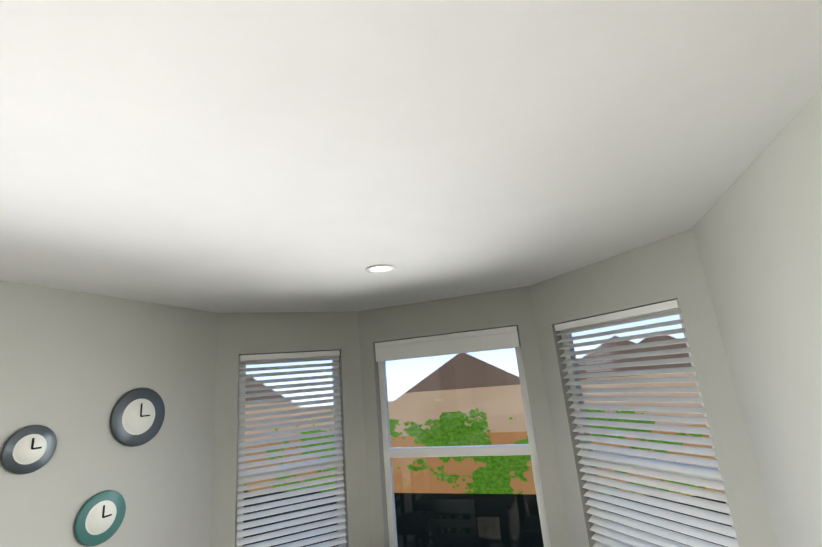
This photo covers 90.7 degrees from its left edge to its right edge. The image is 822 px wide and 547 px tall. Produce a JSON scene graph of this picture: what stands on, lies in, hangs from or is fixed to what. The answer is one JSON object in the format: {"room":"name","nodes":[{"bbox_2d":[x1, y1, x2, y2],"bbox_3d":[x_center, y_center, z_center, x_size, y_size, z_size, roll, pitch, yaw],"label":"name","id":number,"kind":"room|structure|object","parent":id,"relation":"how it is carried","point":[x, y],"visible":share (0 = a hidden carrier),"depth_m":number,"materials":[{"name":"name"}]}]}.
{"room":"dining room","nodes":[
{"label":"dining room","id":0,"kind":"room"},
{"bbox_2d":[0,281,217,546],"bbox_3d":[-2.807,0.918,-0.598,0.160,2.850,7.590,-10,-15,19],"label":"wall","id":1,"kind":"structure","parent":0,"point":[75,367],"depth_m":2.31,"materials":[{"name":"paint"}]},
{"bbox_2d":[0,425,56,473],"bbox_3d":[-1.837,0.848,1.962,0.022,0.220,0.220,-10,-15,19],"label":"clock","id":2,"kind":"object","parent":1,"relation":"attached to","point":[28,449],"visible":1,"depth_m":1.95,"materials":[{"name":"white"}]},
{"bbox_2d":[74,490,125,545],"bbox_3d":[-1.673,1.320,2.198,0.022,0.260,0.260,-10,-15,19],"label":"clock","id":3,"kind":"object","parent":1,"relation":"attached to","point":[99,518],"visible":1,"depth_m":2.18,"materials":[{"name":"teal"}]},
{"bbox_2d":[110,388,164,446],"bbox_3d":[-1.655,0.872,2.478,0.022,0.340,0.340,-10,-15,19],"label":"clock","id":4,"kind":"object","parent":1,"relation":"attached to","point":[137,416],"visible":1,"depth_m":2.46,"materials":[{"name":"white"}]},
{"bbox_2d":[0,0,821,312],"bbox_3d":[-1.304,-0.795,-0.647,3.855,0.180,10.350,-10,-15,19],"label":"ceiling","id":5,"kind":"structure","parent":0,"point":[240,156],"depth_m":1.08,"materials":[{"name":"paint"}]},
{"bbox_2d":[366,264,395,272],"bbox_3d":[-0.173,-0.026,2.330,0.176,0.006,0.176,-10,-15,19],"label":"recessed light","id":6,"kind":"object","parent":5,"relation":"in","point":[382,268],"visible":0.98,"depth_m":2.33,"materials":[{"name":"white plastic"}]},
{"bbox_2d":[210,87,821,546],"bbox_3d":[0.040,1.377,2.130,3.473,2.850,2.360,-10,-15,19],"label":"wall","id":7,"kind":"structure","parent":0,"point":[736,271],"depth_m":2.03,"materials":[{"name":"paint"}]},
{"bbox_2d":[235,356,345,546],"bbox_3d":[-0.919,1.540,3.165,0.856,1.821,0.150,2,-16,-25],"label":"window","id":8,"kind":"structure","parent":7,"relation":"in","point":[243,413],"depth_m":3.22,"materials":[{"name":"white"}]},
{"bbox_2d":[237,350,346,546],"bbox_3d":[-0.916,1.521,3.161,0.796,1.782,0.049,2,-16,-25],"label":"window blind","id":9,"kind":"object","parent":8,"relation":"attached to","point":[285,524],"visible":0.88,"depth_m":3.17,"materials":[{"name":"white plastic"}]},
{"bbox_2d":[378,326,550,546],"bbox_3d":[0.342,1.412,3.171,1.290,1.861,0.150,-10,-15,19],"label":"window","id":10,"kind":"structure","parent":7,"relation":"in","point":[390,453],"depth_m":3.21,"materials":[{"name":"white"}]},
{"bbox_2d":[375,326,519,361],"bbox_3d":[0.268,0.593,3.373,1.230,0.164,0.046,-10,-15,19],"label":"window blind","id":11,"kind":"object","parent":10,"relation":"attached to","point":[475,341],"visible":0.96,"depth_m":3.33,"materials":[{"name":"white fabric"}]},
{"bbox_2d":[561,308,737,545],"bbox_3d":[1.334,1.134,2.347,0.150,1.821,0.969,2,-16,-25],"label":"window","id":12,"kind":"structure","parent":7,"relation":"in","point":[576,371],"depth_m":2.49,"materials":[{"name":"white"}]},
{"bbox_2d":[554,299,738,546],"bbox_3d":[1.324,1.117,2.348,0.049,1.782,0.909,2,-16,-25],"label":"window blind","id":13,"kind":"object","parent":12,"relation":"attached to","point":[623,535],"visible":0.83,"depth_m":2.32,"materials":[{"name":"white plastic"}]},
{"label":"outside","id":14,"kind":"structure","parent":0,"visible":0},
{"bbox_2d":[244,315,722,495],"bbox_3d":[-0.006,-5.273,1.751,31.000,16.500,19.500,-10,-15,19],"label":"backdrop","id":15,"kind":"structure","parent":14,"point":[442,394],"depth_m":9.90,"materials":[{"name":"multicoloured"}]}
]}

